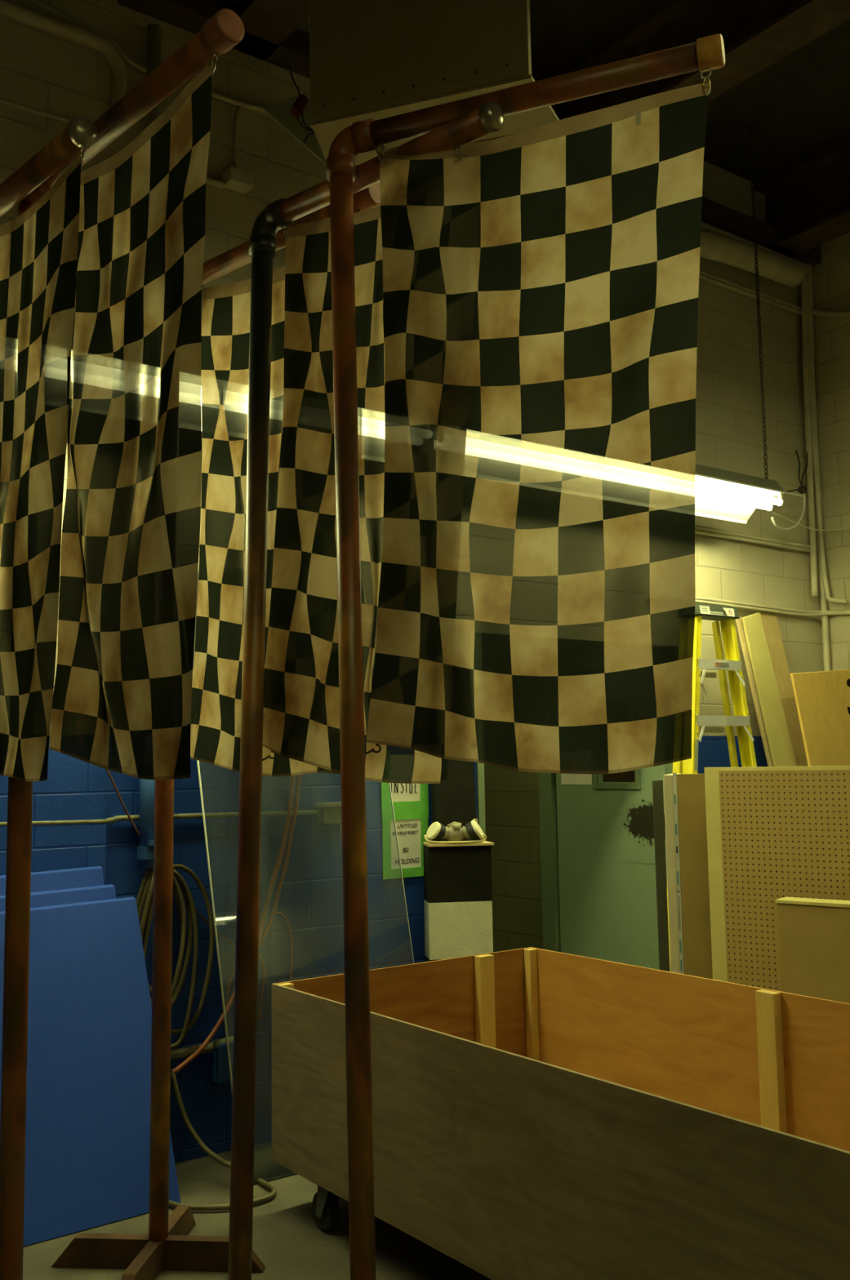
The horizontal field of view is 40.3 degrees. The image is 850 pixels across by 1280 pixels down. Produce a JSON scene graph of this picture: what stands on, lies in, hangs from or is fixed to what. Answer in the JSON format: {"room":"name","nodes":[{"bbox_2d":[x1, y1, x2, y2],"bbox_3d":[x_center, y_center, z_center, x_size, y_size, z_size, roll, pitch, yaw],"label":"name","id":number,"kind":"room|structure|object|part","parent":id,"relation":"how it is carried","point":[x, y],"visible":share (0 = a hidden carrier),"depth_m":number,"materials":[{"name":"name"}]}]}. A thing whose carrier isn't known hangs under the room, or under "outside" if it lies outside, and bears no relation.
{"room":"workshop","nodes":[
{"label":"workshop","id":0,"kind":"room"},
{"bbox_2d":[22,1141,491,1279],"bbox_3d":[1.534,1.682,0.813,13.600,0.100,13.800,4,-8,-36],"label":"floor","id":1,"kind":"structure","parent":0,"point":[287,1239],"depth_m":3.83,"materials":[{"name":"concrete"}]},
{"bbox_2d":[0,116,97,217],"bbox_3d":[-1.163,0.346,3.105,1.177,3.122,0.509,-5,-7,33],"label":"stand","id":2,"kind":"object","parent":1,"relation":"on","point":[81,134],"visible":1,"depth_m":2.89,"materials":[{"name":"orange paint"}]},
{"bbox_2d":[0,152,81,782],"bbox_3d":[-1.075,-0.407,2.982,0.056,1.531,0.791,5,-8,-43],"label":"flag","id":3,"kind":"object","parent":2,"relation":"hanging from","point":[38,247],"visible":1,"depth_m":2.90,"materials":[{"name":"fabric"}]},
{"bbox_2d":[0,866,104,895],"bbox_3d":[-1.619,1.416,3.937,1.285,1.181,0.343,4,-8,-36],"label":"board","id":4,"kind":"object","parent":1,"relation":"on","point":[52,880],"visible":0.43,"depth_m":4.36,"materials":[{"name":"blue wood"}]},
{"bbox_2d":[0,884,115,911],"bbox_3d":[-1.574,1.446,3.907,1.325,1.113,0.338,4,-8,-36],"label":"board","id":5,"kind":"object","parent":1,"relation":"on","point":[64,896],"visible":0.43,"depth_m":4.32,"materials":[{"name":"blue wood"}]},
{"bbox_2d":[0,896,180,1246],"bbox_3d":[-1.515,1.467,3.889,1.400,1.065,0.333,4,-8,-36],"label":"board","id":6,"kind":"object","parent":1,"relation":"on","point":[87,1132],"visible":0.71,"depth_m":4.11,"materials":[{"name":"blue wood"}]},
{"bbox_2d":[0,8,244,1279],"bbox_3d":[-0.760,0.286,2.811,1.198,3.166,0.509,-5,-7,33],"label":"stand","id":7,"kind":"object","parent":1,"relation":"on","point":[224,29],"visible":0.53,"depth_m":2.88,"materials":[{"name":"orange paint"}]},
{"bbox_2d":[48,60,213,779],"bbox_3d":[-0.688,-0.459,2.690,0.071,1.555,0.760,5,-8,-42],"label":"flag","id":8,"kind":"object","parent":7,"relation":"hanging from","point":[122,700],"visible":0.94,"depth_m":2.65,"materials":[{"name":"fabric"}]},
{"bbox_2d":[51,182,380,1279],"bbox_3d":[-0.623,0.355,3.480,0.533,3.166,1.336,4,-8,-36],"label":"stand","id":9,"kind":"object","parent":1,"relation":"on","point":[168,1245],"visible":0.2,"depth_m":3.64,"materials":[{"name":"orange paint"}]},
{"bbox_3d":[-1.007,1.927,3.656,0.340,0.089,0.040,-1,-6,5],"label":"arm","id":10,"kind":"part","parent":9,"relation":"part of"},
{"bbox_3d":[-0.855,1.904,3.461,0.040,0.089,0.319,-1,-6,5],"label":"arm","id":11,"kind":"part","parent":9,"relation":"part of"},
{"bbox_3d":[-0.820,1.941,3.818,0.040,0.089,0.319,-1,-6,5],"label":"arm","id":12,"kind":"part","parent":9,"relation":"part of"},
{"bbox_3d":[-0.668,1.918,3.623,0.340,0.089,0.040,-1,-6,5],"label":"arm","id":13,"kind":"part","parent":9,"relation":"part of"},
{"bbox_2d":[190,266,340,776],"bbox_3d":[-0.476,-0.381,3.421,0.117,1.559,0.833,4,-8,-41],"label":"flag","id":14,"kind":"object","parent":9,"relation":"hanging from","point":[216,685],"visible":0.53,"depth_m":3.51,"materials":[{"name":"fabric"}]},
{"bbox_2d":[168,988,276,1210],"bbox_3d":[-0.807,1.669,4.432,0.414,0.763,0.678,1,-6,-16],"label":"air hose","id":15,"kind":"object","parent":1,"relation":"on","point":[226,1163],"visible":0.71,"depth_m":4.40,"materials":[{"name":"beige rubber"}]},
{"bbox_2d":[196,760,413,1184],"bbox_3d":[-0.490,0.880,4.825,1.010,2.400,0.405,4,-8,-36],"label":"sheet","id":16,"kind":"object","parent":1,"relation":"on","point":[197,761],"visible":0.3,"depth_m":4.55,"materials":[{"name":"clear plastic"}]},
{"bbox_2d":[227,101,504,1279],"bbox_3d":[-0.235,0.309,2.994,1.140,3.142,0.509,-4,-7,30],"label":"stand","id":17,"kind":"object","parent":1,"relation":"on","point":[282,213],"visible":0.97,"depth_m":3.12,"materials":[{"name":"orange paint"}]},
{"bbox_2d":[262,205,448,783],"bbox_3d":[-0.185,-0.430,3.022,0.769,1.600,0.122,-5,-7,34],"label":"flag","id":18,"kind":"object","parent":17,"relation":"hanging from","point":[301,717],"visible":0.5,"depth_m":3.07,"materials":[{"name":"fabric"}]},
{"bbox_2d":[431,759,476,840],"bbox_3d":[0.150,1.113,5.454,0.245,2.048,0.100,4,-8,-36],"label":"panel","id":19,"kind":"object","parent":1,"relation":"on","point":[453,800],"visible":0.02,"depth_m":5.50,"materials":[{"name":"black paint"}]},
{"bbox_2d":[422,840,493,961],"bbox_3d":[0.159,1.511,5.174,0.297,1.198,0.158,0,-6,-10],"label":"plinth","id":20,"kind":"object","parent":1,"relation":"on","point":[458,896],"visible":0.5,"depth_m":5.15,"materials":[{"name":"black paint"}]},
{"bbox_2d":[423,818,486,844],"bbox_3d":[0.136,0.861,5.219,0.280,0.108,0.122,0,-6,-13],"label":"mask","id":21,"kind":"object","parent":20,"relation":"on","point":[454,833],"visible":1,"depth_m":5.19,"materials":[{"name":"white plastic"}]},
{"bbox_2d":[326,33,724,1279],"bbox_3d":[0.141,0.238,2.688,1.196,3.206,0.509,-4,-7,28],"label":"stand","id":22,"kind":"object","parent":1,"relation":"on","point":[708,53],"visible":1,"depth_m":2.82,"materials":[{"name":"brown metal"}]},
{"bbox_2d":[365,80,710,773],"bbox_3d":[0.260,-0.491,2.747,0.884,1.609,0.106,-3,-6,19],"label":"flag","id":23,"kind":"object","parent":22,"relation":"hanging from","point":[536,601],"visible":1,"depth_m":2.73,"materials":[{"name":"fabric"}]},
{"bbox_2d":[271,946,849,1279],"bbox_3d":[0.675,1.538,3.515,1.239,0.778,2.435,4,-8,-36],"label":"crate","id":24,"kind":"object","parent":1,"relation":"on","point":[538,1113],"visible":1,"depth_m":3.40,"materials":[{"name":"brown wood"}]},
{"bbox_3d":[-0.044,1.568,4.494,1.215,0.608,0.012,4,-8,-36],"label":"panel","id":25,"kind":"part","parent":24,"relation":"part of","materials":[{"name":"orange wood"}]},
{"bbox_3d":[1.167,1.484,3.886,0.012,0.608,2.435,4,-8,-36],"label":"panel","id":26,"kind":"part","parent":24,"relation":"part of","materials":[{"name":"orange wood"}]},
{"bbox_2d":[652,780,669,971],"bbox_3d":[1.077,1.370,5.235,0.051,1.463,0.012,0,-6,-10],"label":"panel","id":27,"kind":"object","parent":1,"relation":"on","point":[657,785],"visible":0.64,"depth_m":5.26,"materials":[{"name":"brown wood"}]},
{"bbox_2d":[662,773,684,973],"bbox_3d":[1.192,1.370,5.407,0.056,1.496,0.510,-3,-6,17],"label":"sheet","id":28,"kind":"object","parent":1,"relation":"on","point":[675,930],"visible":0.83,"depth_m":5.20,"materials":[{"name":"white"}]},
{"bbox_2d":[675,773,712,978],"bbox_3d":[1.246,1.348,5.181,0.188,1.490,0.020,-1,-6,0],"label":"hardboard","id":29,"kind":"object","parent":1,"relation":"on","point":[691,790],"visible":0.34,"depth_m":5.20,"materials":[{"name":"brown wood"}]},
{"bbox_2d":[666,603,756,971],"bbox_3d":[1.427,0.963,5.970,1.031,2.380,0.543,4,-8,-36],"label":"stepladder","id":30,"kind":"object","parent":1,"relation":"on","point":[726,615],"visible":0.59,"depth_m":6.33,"materials":[{"name":"yellow metal"}]},
{"bbox_3d":[1.279,0.998,5.942,0.057,2.310,0.802,-4,-7,27],"label":"rail","id":31,"kind":"part","parent":30,"relation":"part of","materials":[{"name":"metal"}]},
{"bbox_3d":[1.328,0.980,5.848,0.081,2.325,0.867,-4,-7,24],"label":"rail","id":32,"kind":"part","parent":30,"relation":"part of","materials":[{"name":"yellow metal"}]},
{"bbox_3d":[1.718,1.026,6.267,0.028,2.310,0.418,1,-6,-20],"label":"rail","id":33,"kind":"part","parent":30,"relation":"part of","materials":[{"name":"yellow metal"}]},
{"bbox_3d":[1.782,1.008,6.182,0.050,2.325,0.490,2,-7,-21],"label":"rail","id":34,"kind":"part","parent":30,"relation":"part of","materials":[{"name":"yellow metal"}]},
{"bbox_2d":[735,617,773,766],"bbox_3d":[2.048,1.023,6.592,0.072,2.406,0.578,3,-7,-30],"label":"leaning board","id":35,"kind":"object","parent":1,"relation":"on","point":[739,621],"visible":0.2,"depth_m":6.80,"materials":[{"name":"beige wood"}]},
{"bbox_2d":[741,612,796,766],"bbox_3d":[2.107,1.009,6.606,0.261,2.435,0.579,4,-8,-36],"label":"leaning board","id":36,"kind":"object","parent":1,"relation":"on","point":[781,751],"visible":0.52,"depth_m":6.82,"materials":[{"name":"beige wood"}]},
{"bbox_2d":[703,765,849,982],"bbox_3d":[1.766,1.270,4.671,1.300,1.521,0.020,-6,-8,38],"label":"wooden frame","id":37,"kind":"object","parent":1,"relation":"on","point":[713,837],"visible":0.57,"depth_m":5.07,"materials":[{"name":"beige wood"}]},
{"bbox_2d":[718,769,849,991],"bbox_3d":[1.779,1.275,4.630,1.220,1.503,0.005,-6,-8,38],"label":"pegboard","id":38,"kind":"object","parent":1,"relation":"on","point":[784,833],"visible":0.6,"depth_m":4.90,"materials":[{"name":"beige wood"}]},
{"bbox_2d":[760,613,808,766],"bbox_3d":[2.272,1.021,6.757,0.161,2.439,0.582,3,-7,-31],"label":"leaning board","id":39,"kind":"object","parent":1,"relation":"on","point":[771,627],"visible":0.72,"depth_m":6.99,"materials":[{"name":"brown wood"}]},
{"bbox_2d":[775,896,849,1003],"bbox_3d":[1.786,1.495,4.310,0.902,0.998,0.115,-6,-8,38],"label":"cardboard panel","id":40,"kind":"object","parent":1,"relation":"on","point":[814,934],"visible":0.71,"depth_m":4.49,"materials":[{"name":"beige cardboard"}]},
{"bbox_2d":[790,669,849,766],"bbox_3d":[2.477,1.175,6.591,0.827,2.090,0.496,4,-8,-36],"label":"plywood sheet","id":41,"kind":"object","parent":1,"relation":"on","point":[822,698],"visible":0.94,"depth_m":6.77,"materials":[{"name":"brown wood"}]},
{"bbox_2d":[262,93,326,164],"bbox_3d":[-0.564,-2.254,5.042,0.318,0.294,0.012,4,-8,-36],"label":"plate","id":42,"kind":"object","parent":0,"point":[280,113],"visible":0.64,"depth_m":5.04,"materials":[{"name":"beige metal"}]},
{"bbox_2d":[288,65,315,142],"bbox_3d":[-0.504,-2.277,4.957,0.184,0.322,0.048,4,-8,-36],"label":"plug","id":43,"kind":"object","parent":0,"point":[297,109],"visible":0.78,"depth_m":4.92,"materials":[{"name":"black plastic"}]},
{"bbox_2d":[106,0,823,1163],"bbox_3d":[-2.044,-0.589,4.243,11.660,5.250,0.200,4,-8,-36],"label":"wall","id":44,"kind":"structure","parent":0,"point":[729,436],"depth_m":5.25,"materials":[{"name":"blue paint"}]},
{"bbox_2d":[0,97,70,122],"bbox_3d":[-1.583,-2.113,4.613,0.337,0.033,0.025,4,-8,-36],"label":"conduit","id":45,"kind":"object","parent":44,"relation":"attached to","point":[2,100],"visible":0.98,"depth_m":4.62,"materials":[{"name":"beige metal"}]},
{"bbox_2d":[0,0,117,884],"bbox_3d":[-3.971,-0.724,2.689,6.706,5.250,0.028,4,-8,-36],"label":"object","id":46,"kind":"structure","parent":44,"relation":"attached to","point":[40,69],"depth_m":4.58,"materials":[{"name":"blue paint"}]},
{"bbox_2d":[0,0,127,107],"bbox_3d":[-1.492,-2.349,4.671,0.604,0.330,0.060,4,-8,-36],"label":"pipe","id":47,"kind":"object","parent":44,"relation":"attached to","point":[9,9],"visible":0.87,"depth_m":4.72,"materials":[{"name":"beige metal"}]},
{"bbox_2d":[31,0,146,73],"bbox_3d":[-1.352,-2.495,4.817,0.560,0.149,0.020,4,-8,-36],"label":"conduit","id":48,"kind":"object","parent":44,"relation":"attached to","point":[37,2],"visible":0.8,"depth_m":4.79,"materials":[{"name":"beige metal"}]},
{"bbox_2d":[137,23,161,868],"bbox_3d":[-1.114,-0.858,4.760,0.088,3.535,0.096,4,-8,-36],"label":"downpipe","id":49,"kind":"object","parent":44,"relation":"attached to","point":[145,849],"visible":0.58,"depth_m":4.58,"materials":[{"name":"metal"}]},
{"bbox_2d":[0,809,318,826],"bbox_3d":[-1.071,0.715,4.660,1.481,0.031,0.022,4,-8,-36],"label":"conduit","id":50,"kind":"object","parent":44,"relation":"attached to","point":[214,815],"visible":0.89,"depth_m":4.71,"materials":[{"name":"metal"}]},
{"bbox_2d":[224,774,302,1019],"bbox_3d":[-0.675,1.046,4.908,0.391,1.080,0.022,4,-8,-36],"label":"extension cord","id":51,"kind":"object","parent":50,"relation":"hanging from","point":[263,933],"visible":0.8,"depth_m":4.95,"materials":[{"name":"rubber"}]},
{"bbox_2d":[105,768,235,948],"bbox_3d":[-0.984,0.935,4.660,0.679,0.939,0.008,4,-8,-36],"label":"cord","id":52,"kind":"object","parent":44,"relation":"attached to","point":[107,771],"visible":0.62,"depth_m":4.56,"materials":[{"name":"brown rubber"}]},
{"bbox_2d":[136,863,213,1048],"bbox_3d":[-1.002,1.241,4.604,0.354,0.734,0.111,4,-8,-36],"label":"coiled hose","id":53,"kind":"object","parent":44,"relation":"attached to","point":[145,894],"visible":0.54,"depth_m":4.61,"materials":[{"name":"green rubber"}]},
{"bbox_2d":[170,1035,233,1084],"bbox_3d":[-0.909,1.685,4.621,0.378,0.173,0.108,4,-8,-36],"label":"pipe","id":54,"kind":"object","parent":44,"relation":"attached to","point":[218,1070],"visible":0.61,"depth_m":4.63,"materials":[{"name":"metal"}]},
{"bbox_2d":[205,166,253,194],"bbox_3d":[-0.868,-2.030,5.101,0.212,0.076,0.089,4,-8,-36],"label":"wall box","id":55,"kind":"object","parent":44,"relation":"attached to","point":[233,179],"visible":0.93,"depth_m":5.10,"materials":[{"name":"beige metal"}]},
{"bbox_2d":[211,90,266,112],"bbox_3d":[-0.756,-2.428,5.262,0.477,0.076,0.025,4,-8,-36],"label":"conduit","id":56,"kind":"object","parent":44,"relation":"attached to","point":[215,95],"visible":0.66,"depth_m":5.18,"materials":[{"name":"beige metal"}]},
{"bbox_2d":[233,106,245,168],"bbox_3d":[-0.777,-2.250,5.226,0.191,0.365,0.016,4,-8,-36],"label":"conduit","id":57,"kind":"object","parent":44,"relation":"attached to","point":[240,108],"visible":0.73,"depth_m":5.17,"materials":[{"name":"beige metal"}]},
{"bbox_2d":[234,0,309,60],"bbox_3d":[2.554,-3.440,0.703,0.240,0.470,11.450,4,-8,-36],"label":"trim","id":58,"kind":"structure","parent":44,"relation":"attached to","point":[273,21],"depth_m":5.03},
{"bbox_2d":[315,801,342,840],"bbox_3d":[-0.408,0.805,5.119,0.138,0.172,0.070,4,-8,-36],"label":"junction box","id":59,"kind":"object","parent":44,"relation":"attached to","point":[328,812],"visible":0.82,"depth_m":5.09,"materials":[{"name":"paint"}]},
{"bbox_3d":[-0.411,0.728,5.126,0.135,0.017,0.070,4,-8,-36],"label":"lid","id":60,"kind":"part","parent":59,"relation":"part of","materials":[{"name":"grey metal"}]},
{"bbox_2d":[381,782,428,820],"bbox_3d":[-0.093,0.676,5.406,0.267,0.320,0.006,4,-8,-36],"label":"paper sign","id":61,"kind":"object","parent":44,"relation":"attached to","point":[405,797],"visible":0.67,"depth_m":5.40,"materials":[{"name":"green paper"}]},
{"bbox_2d":[382,810,428,879],"bbox_3d":[-0.090,0.948,5.377,0.259,0.302,0.007,4,-8,-36],"label":"paper sign","id":62,"kind":"object","parent":44,"relation":"attached to","point":[411,827],"visible":0.97,"depth_m":5.37,"materials":[{"name":"green paper"}]},
{"bbox_2d":[117,0,821,266],"bbox_3d":[-2.058,-2.812,4.282,11.460,0.120,0.140,4,-8,-36],"label":"ceiling beam","id":63,"kind":"structure","parent":44,"relation":"attached to","point":[189,15],"depth_m":5.29,"materials":[{"name":"brown wood"}]},
{"bbox_2d":[475,762,485,840],"bbox_3d":[0.216,1.066,5.720,0.040,2.200,0.222,4,-8,-36],"label":"trim","id":64,"kind":"structure","parent":44,"relation":"attached to","point":[479,766],"depth_m":5.66,"materials":[{"name":"green paint"}]},
{"bbox_2d":[554,0,849,119],"bbox_3d":[4.125,-3.342,1.854,0.240,0.470,11.450,4,-8,-36],"label":"beam","id":65,"kind":"structure","parent":44,"relation":"attached to","point":[757,34],"depth_m":5.52,"materials":[{"name":"brown wood"}]},
{"bbox_2d":[698,270,801,315],"bbox_3d":[1.898,-2.197,7.188,1.446,0.057,0.025,4,-8,-36],"label":"conduit","id":66,"kind":"object","parent":44,"relation":"attached to","point":[703,275],"visible":0.65,"depth_m":7.27,"materials":[{"name":"beige metal"}]},
{"bbox_2d":[694,525,809,552],"bbox_3d":[1.887,-0.625,6.995,1.524,0.061,0.023,4,-8,-36],"label":"conduit","id":67,"kind":"object","parent":44,"relation":"attached to","point":[698,530],"visible":0.66,"depth_m":7.06,"materials":[{"name":"metal"}]},
{"bbox_2d":[699,228,805,287],"bbox_3d":[1.916,-2.338,7.068,1.124,0.188,0.150,4,-8,-36],"label":"pipe","id":68,"kind":"object","parent":44,"relation":"attached to","point":[714,246],"visible":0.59,"depth_m":7.05,"materials":[{"name":"beige metal"}]},
{"bbox_2d":[701,221,810,273],"bbox_3d":[1.979,-2.441,7.152,1.242,0.063,0.052,4,-8,-36],"label":"ceiling pipe","id":69,"kind":"object","parent":68,"relation":"attached to","point":[704,226],"visible":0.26,"depth_m":7.07,"materials":[{"name":"beige metal"}]},
{"bbox_2d":[695,596,849,616],"bbox_3d":[1.933,-0.203,6.956,1.622,0.061,0.269,2,-7,-26],"label":"conduit","id":70,"kind":"object","parent":44,"relation":"attached to","point":[702,600],"visible":0.77,"depth_m":7.09,"materials":[{"name":"beige metal"}]},
{"bbox_2d":[754,135,849,257],"bbox_3d":[5.615,-3.249,2.947,0.240,0.470,11.450,4,-8,-36],"label":"ceiling beam","id":71,"kind":"structure","parent":44,"relation":"attached to","point":[808,199],"depth_m":7.22,"materials":[{"name":"brown wood"}]},
{"bbox_2d":[800,263,831,671],"bbox_3d":[2.508,-1.118,7.471,0.127,2.793,0.071,4,-8,-36],"label":"vertical conduit","id":72,"kind":"object","parent":44,"relation":"attached to","point":[814,544],"visible":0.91,"depth_m":7.48,"materials":[{"name":"beige metal"}]},
{"bbox_2d":[484,764,542,951],"bbox_3d":[0.864,1.059,7.639,0.200,2.600,2.200,4,-8,-36],"label":"wall","id":73,"kind":"structure","parent":0,"point":[512,806],"depth_m":7.79,"materials":[{"name":"green paint"}]},
{"bbox_2d":[538,762,672,969],"bbox_3d":[1.138,1.201,7.126,0.110,2.200,1.160,4,-8,-36],"label":"door","id":74,"kind":"structure","parent":73,"relation":"in","point":[598,886],"depth_m":7.14,"materials":[{"name":"green paint"}]},
{"bbox_3d":[1.196,0.632,7.107,0.004,0.475,0.305,4,-8,-36],"label":"pane","id":75,"kind":"part","parent":74,"relation":"part of","materials":[{"name":"black glass"}]},
{"bbox_3d":[1.289,1.110,6.883,0.002,0.425,0.425,4,-8,-36],"label":"scuff plate","id":76,"kind":"part","parent":74,"relation":"part of","materials":[{"name":"green metal"}]},
{"bbox_2d":[529,0,849,182],"bbox_3d":[1.451,-3.638,1.378,13.600,0.100,13.800,4,-8,-36],"label":"ceiling","id":77,"kind":"structure","parent":0,"point":[797,106],"depth_m":6.43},
{"bbox_2d":[309,0,559,165],"bbox_3d":[-0.004,-2.520,4.156,0.886,1.432,0.313,-3,-6,19],"label":"air duct","id":78,"kind":"object","parent":77,"relation":"hanging from","point":[375,60],"visible":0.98,"depth_m":3.97,"materials":[{"name":"beige metal"}]},
{"bbox_2d":[694,123,803,524],"bbox_3d":[1.008,-1.926,5.976,2.450,2.368,0.392,4,-8,-36],"label":"fluorescent fixture","id":79,"kind":"object","parent":77,"relation":"hanging from","point":[719,494],"visible":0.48,"depth_m":6.45,"materials":[{"name":"white metal"}]},
{"bbox_3d":[1.919,-1.958,6.676,0.065,2.186,0.023,4,-8,-36],"label":"chain","id":80,"kind":"part","parent":79,"relation":"part of","materials":[{"name":"metal"}]},
{"bbox_2d":[785,449,808,493],"bbox_3d":[2.260,-1.039,7.170,0.375,0.303,0.056,4,-8,-36],"label":"connector","id":81,"kind":"object","parent":79,"relation":"attached to","point":[802,489],"visible":0.9,"depth_m":7.22,"materials":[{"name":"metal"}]},
{"bbox_2d":[770,493,805,531],"bbox_3d":[2.182,-0.796,6.966,0.028,0.325,0.650,-5,-7,35],"label":"power cable","id":82,"kind":"object","parent":81,"relation":"hanging from","point":[803,495],"visible":0.99,"depth_m":7.05,"materials":[{"name":"white plastic"}]},
{"bbox_2d":[772,511,849,531],"bbox_3d":[2.409,-0.732,7.116,0.590,0.086,0.252,4,-8,-36],"label":"wire","id":83,"kind":"object","parent":82,"relation":"hanging from","point":[774,513],"visible":0.98,"depth_m":7.24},
{"bbox_2d":[812,232,849,671],"bbox_3d":[6.023,-0.850,2.966,0.200,5.250,11.450,4,-8,-36],"label":"wall","id":84,"kind":"structure","parent":0,"point":[831,277],"depth_m":7.45,"materials":[{"name":"beige paint"}]},
{"bbox_2d":[805,273,848,604],"bbox_3d":[2.565,-1.326,7.451,0.028,2.231,0.202,4,-8,-36],"label":"conduit","id":85,"kind":"object","parent":84,"relation":"attached to","point":[828,598],"visible":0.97,"depth_m":7.46,"materials":[{"name":"beige metal"}]},
{"bbox_2d":[809,307,849,316],"bbox_3d":[2.653,-2.103,7.431,0.036,0.178,0.410,4,-8,-36],"label":"conduit","id":86,"kind":"object","parent":84,"relation":"attached to","point":[815,312],"visible":1,"depth_m":7.47,"materials":[{"name":"beige metal"}]}
]}

